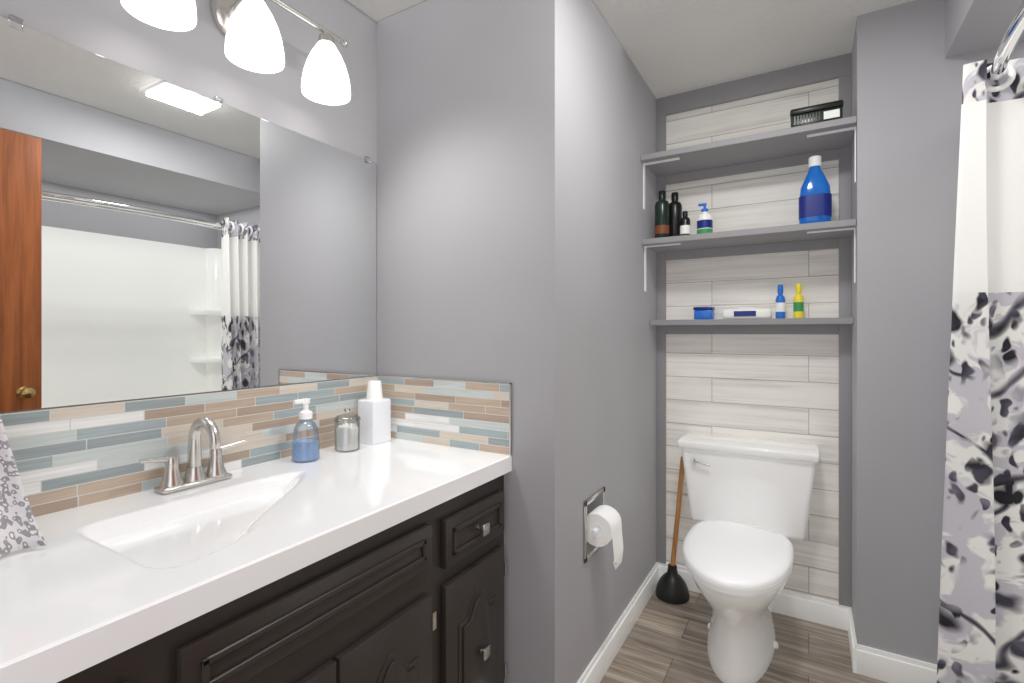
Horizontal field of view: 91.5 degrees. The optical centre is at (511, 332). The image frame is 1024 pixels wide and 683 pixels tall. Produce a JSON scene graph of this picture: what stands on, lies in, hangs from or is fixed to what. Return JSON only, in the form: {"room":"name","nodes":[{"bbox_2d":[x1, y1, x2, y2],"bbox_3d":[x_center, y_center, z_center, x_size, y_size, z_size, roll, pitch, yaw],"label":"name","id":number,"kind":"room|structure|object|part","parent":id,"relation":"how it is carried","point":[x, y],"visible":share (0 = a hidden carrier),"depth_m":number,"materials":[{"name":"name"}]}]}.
{"room":"bathroom","nodes":[
{"label":"bathroom","id":0,"kind":"room"},
{"bbox_2d":[0,0,376,413],"bbox_3d":[-0.636,0.042,1.782,0.100,2.440,2.912,0,0,31],"label":"wall","id":1,"kind":"structure","parent":0,"point":[195,59],"depth_m":1.46,"materials":[{"name":"grey paint"}]},
{"bbox_2d":[0,415,46,556],"bbox_3d":[-1.007,0.090,0.827,0.236,0.587,0.297,0,0,31],"label":"hand towel","id":2,"kind":"object","parent":1,"relation":"hanging from","point":[19,529],"visible":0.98,"depth_m":0.90,"materials":[{"name":"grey fabric"}]},
{"bbox_2d":[121,0,196,30],"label":"light shade","id":3,"kind":"object","parent":1,"relation":"attached to","point":[172,15],"depth_m":1.20,"materials":[{"name":"white glass"}]},
{"bbox_2d":[0,14,375,411],"bbox_3d":[-0.782,-0.244,1.428,0.009,0.811,1.054,0,0,31],"label":"mirror","id":4,"kind":"object","parent":1,"relation":"attached to","point":[159,237],"visible":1,"depth_m":1.25,"materials":[{"name":"clear glass"}]},
{"bbox_2d":[210,0,284,73],"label":"vanity light","id":5,"kind":"object","parent":1,"relation":"attached to","point":[249,29],"depth_m":1.33,"materials":[{"name":"white glass"}]},
{"bbox_2d":[0,375,511,516],"bbox_3d":[-0.618,0.275,1.131,0.596,0.227,1.412,0,0,31],"label":"tile backsplash","id":6,"kind":"structure","parent":1,"relation":"attached to","point":[66,458],"depth_m":1.37,"materials":[{"name":"tile"}]},
{"bbox_2d":[270,0,350,104],"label":"vanity light","id":7,"kind":"object","parent":1,"relation":"attached to","point":[325,78],"depth_m":1.50,"materials":[{"name":"white glass"}]},
{"bbox_2d":[377,0,656,682],"bbox_3d":[0.141,0.042,2.258,0.748,2.440,1.300,0,0,31],"label":"wall","id":8,"kind":"structure","parent":0,"point":[516,139],"depth_m":1.69,"materials":[{"name":"grey paint"}]},
{"bbox_2d":[584,487,622,569],"bbox_3d":[0.301,0.698,1.778,0.165,0.243,0.197,0,0,31],"label":"toilet paper holder","id":9,"kind":"object","parent":8,"relation":"attached to","point":[602,524],"visible":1,"depth_m":1.73,"materials":[{"name":"white paper"}]},
{"bbox_2d":[577,562,660,682],"bbox_3d":[0.426,1.209,2.015,0.041,0.106,1.202,0,0,31],"label":"baseboard","id":10,"kind":"structure","parent":8,"relation":"attached to","point":[602,660],"depth_m":2.00,"materials":[{"name":"white"}]},
{"bbox_2d":[347,0,913,98],"bbox_3d":[0.579,-1.228,1.059,2.928,0.100,2.912,0,0,31],"label":"ceiling","id":11,"kind":"structure","parent":0,"point":[672,47],"depth_m":1.96,"materials":[{"name":"white paint"}]},
{"bbox_2d":[600,589,887,682],"bbox_3d":[0.579,1.312,1.059,2.928,0.100,2.912,0,0,31],"label":"floor","id":12,"kind":"structure","parent":0,"point":[665,642],"depth_m":1.97,"materials":[{"name":"wood"}]},
{"bbox_2d":[32,443,511,682],"bbox_3d":[-0.608,0.851,1.124,0.616,0.822,1.410,0,0,31],"label":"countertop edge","id":13,"kind":"object","parent":12,"relation":"on","point":[384,562],"depth_m":1.09,"materials":[{"name":"black"}]},
{"bbox_2d":[0,446,507,682],"bbox_3d":[-0.618,0.415,1.130,0.594,0.050,1.410,0,0,31],"label":"countertop","id":14,"kind":"structure","parent":13,"relation":"on","point":[96,584],"depth_m":0.95,"materials":[{"name":"white stone"}]},
{"bbox_2d":[139,417,244,493],"bbox_3d":[-0.777,0.300,1.254,0.133,0.177,0.252,0,0,31],"label":"faucet","id":15,"kind":"object","parent":14,"relation":"on","point":[195,475],"visible":1,"depth_m":1.25,"materials":[{"name":"silver metal"}]},
{"bbox_2d":[291,398,319,462],"bbox_3d":[-0.629,0.294,1.520,0.080,0.188,0.080,0,0,31],"label":"soap dispenser","id":16,"kind":"object","parent":14,"relation":"on","point":[305,450],"visible":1,"depth_m":1.50,"materials":[{"name":"clear plastic"}]},
{"bbox_2d":[334,408,360,451],"bbox_3d":[-0.546,0.320,1.653,0.084,0.137,0.084,0,0,31],"label":"jar","id":17,"kind":"object","parent":14,"relation":"on","point":[347,436],"visible":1,"depth_m":1.63,"materials":[{"name":"clear glass"}]},
{"bbox_2d":[358,380,390,444],"bbox_3d":[-0.488,0.280,1.771,0.080,0.218,0.086,0,0,31],"label":"dispenser","id":18,"kind":"object","parent":14,"relation":"on","point":[374,410],"visible":0.92,"depth_m":1.74,"materials":[{"name":"white plastic"}]},
{"bbox_2d":[655,456,689,603],"bbox_3d":[0.767,0.931,2.383,0.156,0.661,0.156,0,0,31],"label":"plunger","id":19,"kind":"object","parent":12,"relation":"on","point":[671,587],"visible":0.98,"depth_m":2.36,"materials":[{"name":"black rubber"}]},
{"bbox_2d":[677,432,819,682],"bbox_3d":[0.898,0.874,1.974,0.553,0.776,0.783,0,0,31],"label":"toilet","id":20,"kind":"object","parent":12,"relation":"on","point":[749,499],"visible":1,"depth_m":2.02,"materials":[{"name":"white ceramic"}]},
{"bbox_2d":[666,79,838,602],"bbox_3d":[1.090,0.077,2.326,0.813,2.370,0.012,0,0,31],"label":"wall","id":21,"kind":"structure","parent":0,"point":[780,387],"depth_m":2.29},
{"bbox_2d":[641,116,856,333],"bbox_3d":[1.010,-0.400,2.192,0.812,0.816,0.300,0,0,31],"label":"shelf","id":22,"kind":"object","parent":21,"relation":"attached to","point":[793,146],"visible":0.98,"depth_m":2.19,"materials":[{"name":"grey paint"}]},
{"bbox_2d":[655,190,668,237],"bbox_3d":[0.711,-0.549,2.364,0.067,0.241,0.067,0,0,31],"label":"shampoo bottle","id":23,"kind":"object","parent":22,"relation":"on","point":[662,217],"visible":0.81,"depth_m":2.34,"materials":[{"name":"black"}]},
{"bbox_2d":[669,192,681,236],"bbox_3d":[0.781,-0.549,2.392,0.066,0.241,0.066,0,0,31],"label":"bottle","id":24,"kind":"object","parent":22,"relation":"on","point":[675,211],"visible":0.71,"depth_m":2.36,"materials":[{"name":"black plastic"}]},
{"bbox_2d":[680,211,689,235],"bbox_3d":[0.811,-0.497,2.334,0.047,0.138,0.047,0,0,31],"label":"bottle","id":25,"kind":"object","parent":22,"relation":"on","point":[685,225],"visible":0.75,"depth_m":2.32,"materials":[{"name":"black"}]},
{"bbox_2d":[693,307,714,318],"bbox_3d":[0.908,-0.090,2.357,0.086,0.059,0.076,0,0,31],"label":"container","id":26,"kind":"object","parent":22,"relation":"on","point":[703,312],"visible":0.92,"depth_m":2.33,"materials":[{"name":"blue plastic"}]},
{"bbox_2d":[697,203,712,233],"bbox_3d":[0.889,-0.512,2.299,0.069,0.167,0.069,0,0,31],"label":"pump","id":27,"kind":"object","parent":22,"relation":"on","point":[704,221],"visible":0.81,"depth_m":2.27,"materials":[{"name":"white plastic"}]},
{"bbox_2d":[722,307,771,318],"bbox_3d":[1.064,-0.086,2.257,0.200,0.051,0.092,0,0,31],"label":"pack","id":28,"kind":"object","parent":22,"relation":"on","point":[751,313],"visible":0.96,"depth_m":2.22,"materials":[{"name":"white plastic"}]},
{"bbox_2d":[775,284,784,317],"bbox_3d":[1.179,-0.135,2.190,0.039,0.150,0.038,0,0,31],"label":"spray blue","id":29,"kind":"object","parent":22,"relation":"on","point":[780,306],"visible":0.94,"depth_m":2.18,"materials":[{"name":"blue plastic"}]},
{"bbox_2d":[793,284,803,317],"bbox_3d":[1.238,-0.135,2.155,0.039,0.150,0.038,0,0,31],"label":"bottle","id":30,"kind":"object","parent":22,"relation":"on","point":[798,305],"visible":0.92,"depth_m":2.14,"materials":[{"name":"yellow plastic"}]},
{"bbox_2d":[799,155,831,223],"bbox_3d":[1.252,-0.576,2.060,0.117,0.296,0.071,0,0,31],"label":"mouthwash bottle","id":31,"kind":"object","parent":22,"relation":"on","point":[815,201],"visible":0.88,"depth_m":2.03,"materials":[{"name":"blue plastic"}]},
{"bbox_2d":[790,100,843,126],"bbox_3d":[1.216,-0.851,1.994,0.180,0.084,0.106,0,0,31],"label":"basket","id":32,"kind":"object","parent":22,"relation":"on","point":[828,111],"visible":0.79,"depth_m":1.95,"materials":[{"name":"black plastic"}]},
{"bbox_2d":[661,563,855,633],"bbox_3d":[1.098,1.209,2.306,0.780,0.106,0.014,0,0,31],"label":"baseboard","id":33,"kind":"structure","parent":21,"relation":"attached to","point":[805,607],"depth_m":2.18,"materials":[{"name":"white wood"}]},
{"bbox_2d":[851,0,1023,664],"bbox_3d":[1.933,0.042,1.708,1.265,2.440,0.412,0,0,31],"label":"wall","id":34,"kind":"structure","parent":0,"point":[906,87],"depth_m":1.79,"materials":[{"name":"grey paint"}]},
{"bbox_2d":[848,634,936,682],"bbox_3d":[1.430,1.209,1.759,0.377,0.106,0.014,0,0,31],"label":"baseboard","id":35,"kind":"structure","parent":34,"relation":"attached to","point":[881,665],"depth_m":1.80,"materials":[{"name":"white wood"}]},
{"bbox_2d":[937,0,1023,682],"bbox_3d":[1.150,0.231,0.997,0.353,1.922,1.590,0,0,31],"label":"shower curtain","id":36,"kind":"object","parent":34,"relation":"hanging from","point":[981,624],"visible":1,"depth_m":1.34,"materials":[{"name":"multicoloured fabric"}]},
{"bbox_3d":[1.186,-0.685,0.976,0.270,0.065,1.590,0,0,31],"label":"rod","id":37,"kind":"part","parent":36,"relation":"part of","materials":[{"name":"silver metal"}]},
{"bbox_2d":[945,0,1023,58],"bbox_3d":[1.278,-1.063,0.461,0.915,0.230,2.400,0,0,31],"label":"soffit","id":38,"kind":"structure","parent":0,"point":[972,26],"depth_m":1.56,"materials":[{"name":"grey paint"}]},
{"bbox_3d":[1.119,0.042,2.374,0.815,2.440,0.100,0,0,31],"label":"wall","id":39,"kind":"structure","parent":0,"visible":0},
{"bbox_2d":[657,53,850,606],"bbox_3d":[1.085,-0.010,2.317,0.814,2.334,0.032,0,0,31],"label":"trim","id":40,"kind":"structure","parent":39,"relation":"attached to","point":[826,69],"depth_m":2.17,"materials":[{"name":"grey paint"}]}
]}

